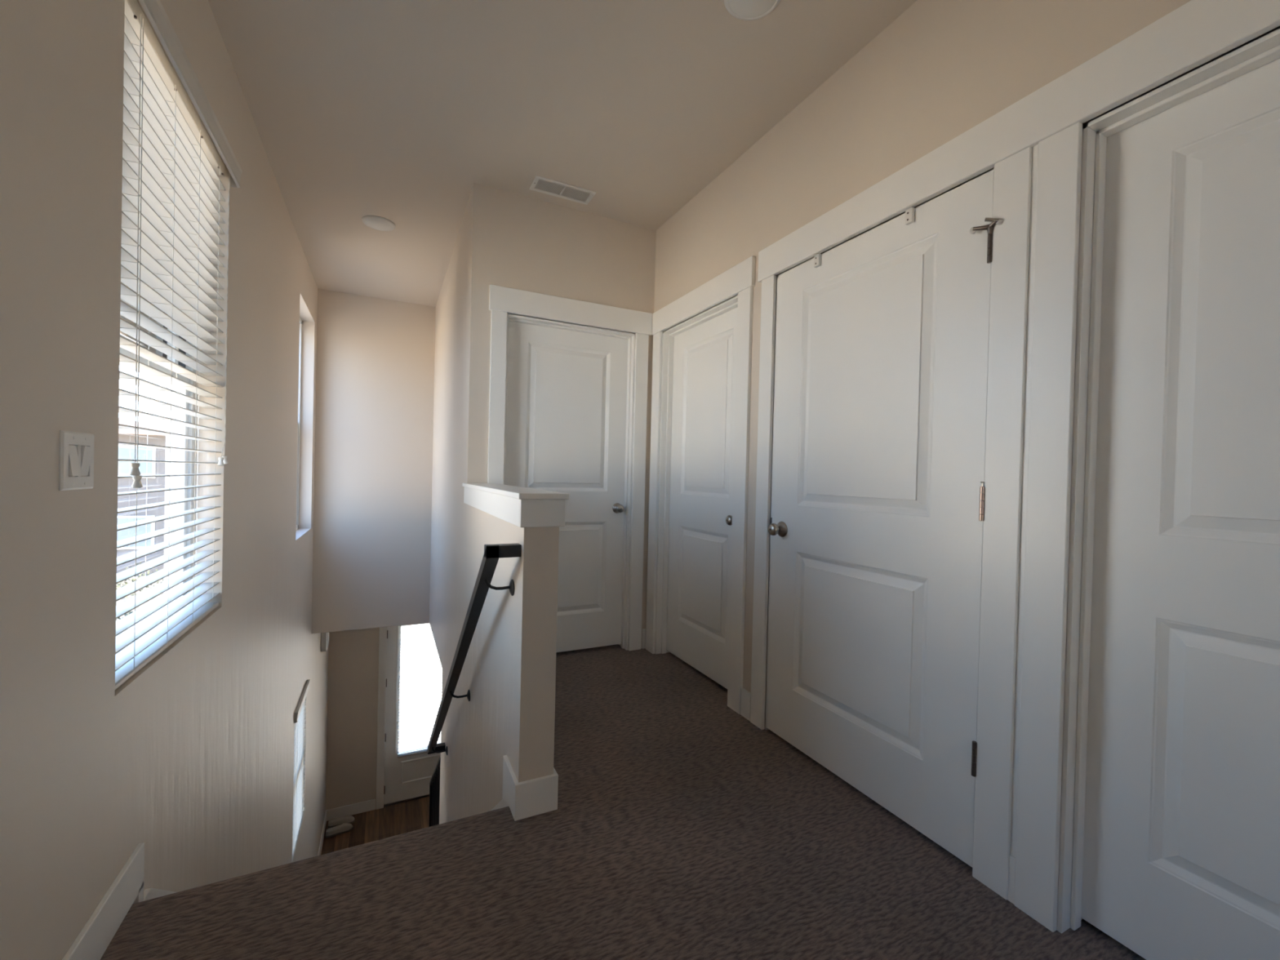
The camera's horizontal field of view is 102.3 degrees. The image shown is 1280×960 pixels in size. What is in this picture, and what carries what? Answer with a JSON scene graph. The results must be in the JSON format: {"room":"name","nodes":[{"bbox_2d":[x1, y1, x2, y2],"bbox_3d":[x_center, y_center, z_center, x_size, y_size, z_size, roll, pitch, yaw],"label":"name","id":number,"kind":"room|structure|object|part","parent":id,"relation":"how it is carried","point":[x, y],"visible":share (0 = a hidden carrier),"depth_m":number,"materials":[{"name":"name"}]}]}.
{"room":"upstairs hallway landing","nodes":[
{"label":"upstairs hallway landing","id":0,"kind":"room"},
{"bbox_2d":[0,0,328,959],"bbox_3d":[-1.852,1.256,2.215,0.160,6.059,9.060,1,1,-26],"label":"wall","id":1,"kind":"structure","parent":0,"point":[190,758],"depth_m":1.21,"materials":[{"name":"beige paint"}]},
{"bbox_2d":[58,430,94,490],"bbox_3d":[-1.173,-0.040,1.080,0.010,0.120,0.126,1,1,-26],"label":"light switch","id":2,"kind":"object","parent":1,"relation":"attached to","point":[77,460],"visible":1,"depth_m":1.07,"materials":[{"name":"white plastic"}]},
{"bbox_2d":[62,842,176,959],"bbox_3d":[-1.396,2.579,1.432,0.013,3.203,6.900,1,1,-26],"label":"baseboard","id":3,"kind":"structure","parent":1,"relation":"attached to","point":[127,888],"depth_m":1.24,"materials":[{"name":"white wood"}]},
{"bbox_2d":[115,281,196,654],"bbox_3d":[-1.571,-0.366,1.593,0.078,1.761,0.907,1,1,-26],"label":"window","id":4,"kind":"structure","parent":1,"relation":"in","point":[180,455],"depth_m":1.96,"materials":[{"name":"glass"}]},
{"bbox_3d":[-1.576,-0.782,1.581,0.001,0.797,0.769,1,1,-26],"label":"glass pane","id":5,"kind":"part","parent":4,"relation":"part of","materials":[{"name":"clear glass"}]},
{"bbox_3d":[-1.576,-0.782,1.581,0.026,0.861,0.833,1,1,-26],"label":"sash","id":6,"kind":"part","parent":4,"relation":"part of","materials":[{"name":"white plastic"}]},
{"bbox_2d":[115,0,242,689],"bbox_3d":[-1.462,-0.368,1.643,0.097,1.758,0.972,1,1,-26],"label":"window blind","id":7,"kind":"object","parent":4,"relation":"attached to","point":[171,193],"visible":0.9,"depth_m":1.55,"materials":[{"name":"grey plastic"}]},
{"bbox_3d":[-1.337,-0.341,1.341,0.054,1.686,0.002,1,1,-26],"label":"ladder cord","id":8,"kind":"part","parent":7,"relation":"part of","materials":[{"name":"white fabric"}]},
{"bbox_3d":[-1.275,-0.610,1.310,0.002,1.133,0.006,1,1,-26],"label":"pull cord","id":9,"kind":"part","parent":7,"relation":"part of","materials":[{"name":"white fabric"}]},
{"bbox_3d":[-1.281,-0.595,1.323,0.002,1.165,0.006,1,1,-26],"label":"pull cord","id":10,"kind":"part","parent":7,"relation":"part of","materials":[{"name":"white fabric"}]},
{"bbox_3d":[-1.439,-0.345,1.547,0.054,1.686,0.002,1,1,-26],"label":"ladder cord","id":11,"kind":"part","parent":7,"relation":"part of","materials":[{"name":"white fabric"}]},
{"bbox_3d":[-1.504,0.502,1.645,0.050,0.016,0.895,1,1,-26],"label":"rail","id":12,"kind":"part","parent":7,"relation":"part of","materials":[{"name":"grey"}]},
{"bbox_3d":[-1.540,-0.349,1.753,0.054,1.686,0.002,1,1,-26],"label":"ladder cord","id":13,"kind":"part","parent":7,"relation":"part of","materials":[{"name":"white fabric"}]},
{"bbox_3d":[-1.642,-0.354,1.960,0.054,1.686,0.002,1,1,-26],"label":"ladder cord","id":14,"kind":"part","parent":7,"relation":"part of","materials":[{"name":"white fabric"}]},
{"bbox_3d":[-1.624,-0.639,2.019,0.005,1.106,0.053,1,1,-26],"label":"tilt cord","id":15,"kind":"part","parent":7,"relation":"part of","materials":[{"name":"white fabric"}]},
{"bbox_3d":[-1.633,-0.644,2.039,0.005,1.097,0.009,1,1,-26],"label":"tilt cord","id":16,"kind":"part","parent":7,"relation":"part of","materials":[{"name":"white fabric"}]},
{"bbox_2d":[295,317,302,530],"bbox_3d":[-2.791,-0.470,4.072,0.078,1.800,0.856,1,1,-26],"label":"window","id":17,"kind":"structure","parent":1,"relation":"in","point":[300,320],"depth_m":4.44,"materials":[{"name":"white plastic"}]},
{"bbox_3d":[-2.788,-0.045,4.083,0.028,0.882,0.782,1,1,-26],"label":"sash","id":18,"kind":"part","parent":17,"relation":"part of","materials":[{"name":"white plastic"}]},
{"bbox_2d":[292,679,310,862],"bbox_3d":[-2.742,2.299,4.141,0.071,1.146,0.680,1,1,-26],"label":"window blind","id":19,"kind":"object","parent":1,"relation":"attached to","point":[299,807],"visible":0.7,"depth_m":4.12,"materials":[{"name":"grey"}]},
{"bbox_3d":[-2.673,2.322,3.974,0.049,1.077,0.002,1,1,-26],"label":"ladder cord","id":20,"kind":"part","parent":19,"relation":"part of","materials":[{"name":"white fabric"}]},
{"bbox_3d":[-2.766,2.863,4.141,0.045,0.016,0.632,1,1,-26],"label":"rail","id":21,"kind":"part","parent":19,"relation":"part of","materials":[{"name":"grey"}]},
{"bbox_3d":[-2.828,2.316,4.288,0.049,1.077,0.002,1,1,-26],"label":"ladder cord","id":22,"kind":"part","parent":19,"relation":"part of","materials":[{"name":"white fabric"}]},
{"bbox_3d":[-2.848,2.291,4.389,0.002,0.980,0.002,1,1,-26],"label":"pull cord","id":23,"kind":"part","parent":19,"relation":"part of","materials":[{"name":"white fabric"}]},
{"bbox_2d":[320,631,328,652],"bbox_3d":[-3.348,1.677,5.484,0.062,0.240,0.190,1,1,-26],"label":"door chime","id":24,"kind":"object","parent":1,"relation":"attached to","point":[324,636],"visible":0.57,"depth_m":5.40,"materials":[{"name":"white plastic"}]},
{"bbox_2d":[327,631,328,647],"bbox_3d":[-3.323,1.678,5.497,0.007,0.180,0.130,1,1,-26],"label":"grille","id":25,"kind":"object","parent":24,"relation":"attached to","point":[328,632],"depth_m":5.44,"materials":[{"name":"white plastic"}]},
{"bbox_2d":[325,626,415,809],"bbox_3d":[-2.041,2.613,7.118,3.881,3.240,0.150,1,1,-26],"label":"wall","id":26,"kind":"structure","parent":0,"point":[353,655],"depth_m":6.31,"materials":[{"name":"beige paint"}]},
{"bbox_2d":[317,799,375,855],"bbox_3d":[-1.699,4.085,6.365,3.881,0.130,1.560,1,1,-26],"label":"baseboard","id":27,"kind":"structure","parent":26,"relation":"attached to","point":[370,805],"depth_m":6.29,"materials":[{"name":"white wood"}]},
{"bbox_2d":[375,625,440,809],"bbox_3d":[-2.799,2.819,6.714,1.110,2.600,0.212,1,1,-26],"label":"door","id":28,"kind":"structure","parent":26,"relation":"in","point":[405,779],"depth_m":6.52,"materials":[{"name":"white wood"}]},
{"bbox_3d":[-2.775,2.820,6.665,1.110,2.600,0.023,1,1,-26],"label":"casing","id":29,"kind":"part","parent":28,"relation":"part of","materials":[{"name":"white wood"}]},
{"bbox_3d":[-2.776,2.655,6.674,0.680,1.710,0.010,1,1,-26],"label":"glazing frame","id":30,"kind":"part","parent":28,"relation":"part of","materials":[{"name":"white"}]},
{"bbox_2d":[396,622,442,758],"bbox_3d":[-2.767,2.653,6.637,0.646,1.715,0.049,1,1,-26],"label":"door blind","id":31,"kind":"object","parent":28,"relation":"attached to","point":[406,754],"visible":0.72,"depth_m":6.59,"materials":[{"name":"grey plastic"}]},
{"bbox_3d":[-3.035,2.425,6.485,0.003,1.220,0.003,1,1,-26],"label":"pull cord","id":32,"kind":"part","parent":31,"relation":"part of","materials":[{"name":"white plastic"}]},
{"bbox_3d":[-2.942,2.662,6.525,0.002,1.670,0.002,1,1,-26],"label":"ladder cord","id":33,"kind":"part","parent":31,"relation":"part of","materials":[{"name":"white fabric"}]},
{"bbox_3d":[-2.781,3.502,6.650,0.620,0.016,0.042,1,1,-26],"label":"rail","id":34,"kind":"part","parent":31,"relation":"part of","materials":[{"name":"grey"}]},
{"bbox_3d":[-2.803,3.737,6.685,0.540,0.295,0.010,1,1,-26],"label":"panel","id":35,"kind":"part","parent":28,"relation":"part of","materials":[{"name":"white wood"}]},
{"bbox_2d":[311,288,435,633],"bbox_3d":[-1.226,-0.132,5.572,3.881,3.119,0.120,1,1,-26],"label":"wall","id":36,"kind":"structure","parent":0,"point":[375,362],"depth_m":4.87,"materials":[{"name":"beige paint"}]},
{"bbox_2d":[320,795,429,854],"bbox_3d":[-1.111,4.226,5.167,3.881,0.100,4.535,1,1,-26],"label":"floor","id":37,"kind":"structure","parent":0,"point":[388,821],"depth_m":6.17,"materials":[{"name":"brown wood"}]},
{"bbox_2d":[324,822,353,837],"bbox_3d":[-3.503,4.064,6.012,0.282,0.090,0.091,1,1,-33],"label":"shoe","id":38,"kind":"object","parent":37,"relation":"on","point":[344,828],"visible":1,"depth_m":5.99,"materials":[{"name":"grey"}]},
{"bbox_2d":[327,815,355,827],"bbox_3d":[-3.564,4.061,6.160,0.282,0.090,0.091,1,1,-24],"label":"shoe","id":39,"kind":"object","parent":37,"relation":"on","point":[334,822],"visible":0.97,"depth_m":6.14,"materials":[{"name":"grey"}]},
{"bbox_2d":[428,753,440,826],"bbox_3d":[-1.784,3.073,4.554,0.100,2.185,1.315,1,1,-26],"label":"stair railing","id":40,"kind":"object","parent":37,"relation":"on","point":[434,784],"visible":0.3,"depth_m":4.81,"materials":[{"name":"black metal"}]},
{"bbox_3d":[-2.074,3.590,5.122,0.044,1.125,0.044,1,1,-26],"label":"newel post","id":41,"kind":"part","parent":40,"relation":"part of","materials":[{"name":"black metal"}]},
{"bbox_3d":[-1.773,2.522,4.553,0.044,1.076,1.305,1,1,-26],"label":"rail","id":42,"kind":"part","parent":40,"relation":"part of","materials":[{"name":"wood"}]},
{"bbox_2d":[429,182,559,824],"bbox_3d":[-1.190,1.260,3.429,0.145,5.859,3.810,1,1,-26],"label":"wall","id":43,"kind":"structure","parent":0,"point":[508,670],"depth_m":2.76,"materials":[{"name":"beige paint"}]},
{"bbox_2d":[427,543,521,755],"bbox_3d":[-0.946,1.066,2.676,0.114,1.748,2.166,1,1,-26],"label":"handrail","id":44,"kind":"object","parent":43,"relation":"attached to","point":[492,553],"visible":1,"depth_m":2.03,"materials":[{"name":"black metal"}]},
{"bbox_2d":[491,800,504,810],"bbox_3d":[-1.005,2.192,2.867,0.013,2.118,2.345,1,1,-26],"label":"baseboard","id":45,"kind":"structure","parent":43,"relation":"attached to","point":[500,805],"depth_m":1.90,"materials":[{"name":"white wood"}]},
{"bbox_2d":[462,482,569,527],"bbox_3d":[-0.616,0.086,2.309,0.171,0.112,1.368,1,1,-26],"label":"trim","id":46,"kind":"structure","parent":43,"relation":"attached to","point":[521,507],"depth_m":1.74,"materials":[{"name":"white wood"}]},
{"bbox_2d":[208,0,917,306],"bbox_3d":[0.405,-1.680,2.310,4.191,0.120,7.352,1,1,-26],"label":"ceiling","id":47,"kind":"structure","parent":0,"point":[393,110],"depth_m":2.22,"materials":[{"name":"beige paint"}]},
{"bbox_2d":[361,215,395,231],"bbox_3d":[-1.709,-1.669,3.376,0.196,0.026,0.196,1,1,-26],"label":"recessed light","id":48,"kind":"object","parent":47,"relation":"in","point":[378,223],"visible":1,"depth_m":3.34,"materials":[{"name":"white plastic"}]},
{"bbox_2d":[528,174,596,204],"bbox_3d":[-0.438,-1.643,2.930,0.348,0.008,0.150,1,1,-26],"label":"ceiling vent","id":49,"kind":"object","parent":47,"relation":"in","point":[540,184],"visible":1,"depth_m":2.92,"materials":[{"name":"white plastic"}]},
{"bbox_2d":[723,0,780,20],"bbox_3d":[0.376,-1.602,1.711,0.196,0.026,0.196,1,1,-26],"label":"recessed light","id":50,"kind":"object","parent":47,"relation":"in","point":[744,10],"visible":1,"depth_m":1.74,"materials":[{"name":"white plastic"}]},
{"bbox_2d":[493,188,656,648],"bbox_3d":[-0.362,-0.273,3.261,1.165,2.749,0.130,1,1,-26],"label":"wall","id":51,"kind":"structure","parent":0,"point":[540,246],"depth_m":3.16,"materials":[{"name":"beige paint"}]},
{"bbox_2d":[487,284,652,652],"bbox_3d":[-0.442,0.002,3.215,1.033,2.196,0.153,1,1,-26],"label":"door","id":52,"kind":"structure","parent":51,"relation":"in","point":[563,416],"depth_m":3.26,"materials":[{"name":"white wood"}]},
{"bbox_3d":[-0.829,0.065,2.956,0.088,2.056,0.018,1,1,-26],"label":"casing","id":53,"kind":"part","parent":52,"relation":"part of","materials":[{"name":"white wood"}]},
{"bbox_3d":[-0.131,0.185,3.341,0.054,0.054,0.047,1,1,-26],"label":"knob","id":54,"kind":"part","parent":52,"relation":"part of","materials":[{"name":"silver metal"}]},
{"bbox_3d":[-0.011,0.081,3.359,0.088,2.056,0.018,1,1,-26],"label":"casing","id":55,"kind":"part","parent":52,"relation":"part of","materials":[{"name":"white wood"}]},
{"bbox_2d":[100,644,1146,959],"bbox_3d":[0.331,1.277,2.355,3.881,0.300,7.082,1,1,-26],"label":"floor","id":56,"kind":"structure","parent":0,"point":[682,827],"depth_m":1.45,"materials":[{"name":"brown carpet"}]},
{"bbox_2d":[653,0,1279,930],"bbox_3d":[1.152,-0.218,1.357,0.130,2.749,4.625,1,1,-26],"label":"wall","id":57,"kind":"structure","parent":0,"point":[940,69],"depth_m":1.86,"materials":[{"name":"beige paint"}]},
{"bbox_2d":[645,255,755,714],"bbox_3d":[0.349,0.024,2.950,0.153,2.196,1.020,1,1,-26],"label":"door","id":58,"kind":"structure","parent":57,"relation":"in","point":[699,528],"depth_m":2.96,"materials":[{"name":"white wood"}]},
{"bbox_3d":[0.090,0.083,3.333,0.018,2.056,0.100,1,1,-26],"label":"casing","id":59,"kind":"part","parent":58,"relation":"part of","materials":[{"name":"white wood"}]},
{"bbox_3d":[0.467,0.206,2.649,0.047,0.054,0.054,1,1,-26],"label":"knob","id":60,"kind":"part","parent":58,"relation":"part of","materials":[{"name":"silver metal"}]},
{"bbox_3d":[0.489,0.101,2.523,0.018,2.056,0.100,1,1,-26],"label":"casing","id":61,"kind":"part","parent":58,"relation":"part of","materials":[{"name":"white wood"}]},
{"bbox_2d":[641,144,1038,903],"bbox_3d":[1.071,0.127,1.324,0.032,2.056,4.625,1,1,-26],"label":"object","id":62,"kind":"structure","parent":57,"relation":"attached to","point":[745,695],"depth_m":1.40,"materials":[{"name":"white"}]},
{"bbox_2d":[750,146,1032,899],"bbox_3d":[0.823,0.111,1.922,0.210,2.064,1.113,1,1,-26],"label":"door","id":63,"kind":"structure","parent":57,"relation":"in","point":[899,361],"depth_m":1.72,"materials":[{"name":"white wood"}]},
{"bbox_3d":[0.565,0.104,2.368,0.018,2.056,0.085,1,1,-26],"label":"casing","id":64,"kind":"part","parent":63,"relation":"part of","materials":[{"name":"white wood"}]},
{"bbox_3d":[0.580,0.213,2.228,0.047,0.054,0.054,1,1,-26],"label":"knob","id":65,"kind":"part","parent":63,"relation":"part of","materials":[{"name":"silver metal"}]},
{"bbox_2d":[813,253,821,267],"bbox_3d":[0.715,-0.884,2.079,0.015,0.048,0.026,1,1,-26],"label":"child lock","id":66,"kind":"object","parent":63,"relation":"attached to","point":[817,258],"visible":1,"depth_m":2.07,"materials":[{"name":"white plastic"}]},
{"bbox_2d":[905,206,915,225],"bbox_3d":[0.895,-0.876,1.712,0.015,0.048,0.026,1,1,-26],"label":"child lock","id":67,"kind":"object","parent":63,"relation":"attached to","point":[909,213],"visible":1,"depth_m":1.71,"materials":[{"name":"white plastic"}]},
{"bbox_2d":[969,217,1003,234],"bbox_3d":[0.995,-0.729,1.486,0.033,0.041,0.087,1,1,-26],"label":"door stop","id":68,"kind":"object","parent":63,"relation":"attached to","point":[989,228],"visible":1,"depth_m":1.48,"materials":[{"name":"grey metal"}]},
{"bbox_3d":[1.000,-0.739,1.466,0.036,0.022,0.012,2,1,39],"label":"screw arm","id":69,"kind":"part","parent":68,"relation":"part of","materials":[{"name":"silver metal"}]},
{"bbox_3d":[1.017,0.124,1.450,0.018,2.056,0.094,1,1,-26],"label":"casing","id":70,"kind":"part","parent":63,"relation":"part of","materials":[{"name":"white wood"}]},
{"bbox_2d":[757,0,1279,282],"bbox_3d":[1.042,-0.973,1.437,0.023,0.140,2.177,1,1,-26],"label":"trim","id":71,"kind":"structure","parent":57,"relation":"attached to","point":[1196,33],"depth_m":1.34,"materials":[{"name":"white wood"}]},
{"bbox_2d":[1013,26,1279,959],"bbox_3d":[1.327,0.133,0.967,0.148,2.064,1.011,1,1,-26],"label":"door","id":72,"kind":"structure","parent":57,"relation":"in","point":[1168,823],"depth_m":1.22,"materials":[{"name":"white wood"}]},
{"bbox_3d":[1.066,0.127,1.350,0.018,2.056,0.092,1,1,-26],"label":"casing","id":73,"kind":"part","parent":72,"relation":"part of","materials":[{"name":"white wood"}]},
{"label":"outside","id":74,"kind":"structure","parent":0,"visible":0},
{"label":"ground","id":75,"kind":"structure","parent":74,"visible":0},
{"bbox_2d":[115,577,163,622],"bbox_3d":[-13.487,4.031,14.818,17.100,0.080,4.202,2,1,43],"label":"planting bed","id":76,"kind":"object","parent":75,"relation":"on","point":[128,581],"depth_m":17.22,"materials":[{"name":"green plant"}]},
{"bbox_2d":[115,605,144,620],"bbox_3d":[-13.033,3.617,13.287,1.306,0.861,1.260,1,1,-26],"label":"shrub","id":77,"kind":"object","parent":76,"relation":"on","point":[130,612],"visible":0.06,"depth_m":13.31,"materials":[{"name":"green plant"}]},
{"bbox_2d":[116,562,163,598],"bbox_3d":[-16.603,3.314,17.110,1.665,1.218,1.627,1,1,-26],"label":"shrub","id":78,"kind":"object","parent":76,"relation":"on","point":[148,572],"visible":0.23,"depth_m":17.07,"materials":[{"name":"green plant"}]},
{"bbox_2d":[116,417,165,576],"bbox_3d":[-26.215,0.177,23.331,12.600,6.900,12.000,1,1,-26],"label":"house","id":79,"kind":"structure","parent":75,"relation":"on","point":[125,452],"depth_m":20.35,"materials":[{"name":"grey paint"}]},
{"bbox_3d":[-19.896,2.061,20.276,1.040,1.140,0.025,1,1,-26],"label":"pane","id":80,"kind":"part","parent":79,"relation":"part of","materials":[{"name":"clear glass"}]},
{"bbox_3d":[-19.828,-0.738,20.248,1.040,1.140,0.025,1,1,-26],"label":"pane","id":81,"kind":"part","parent":79,"relation":"part of","materials":[{"name":"clear glass"}]},
{"bbox_2d":[399,730,440,751],"bbox_3d":[-2.900,4.237,7.756,5.000,0.220,1.690,1,1,-26],"label":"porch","id":82,"kind":"object","parent":75,"relation":"on","point":[430,733],"depth_m":8.12,"materials":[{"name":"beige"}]},
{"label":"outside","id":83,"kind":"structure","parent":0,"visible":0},
{"bbox_2d":[399,623,442,737],"bbox_3d":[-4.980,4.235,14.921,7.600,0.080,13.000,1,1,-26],"label":"window","id":84,"kind":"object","parent":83,"point":[405,628],"depth_m":11.06,"materials":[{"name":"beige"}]}
]}

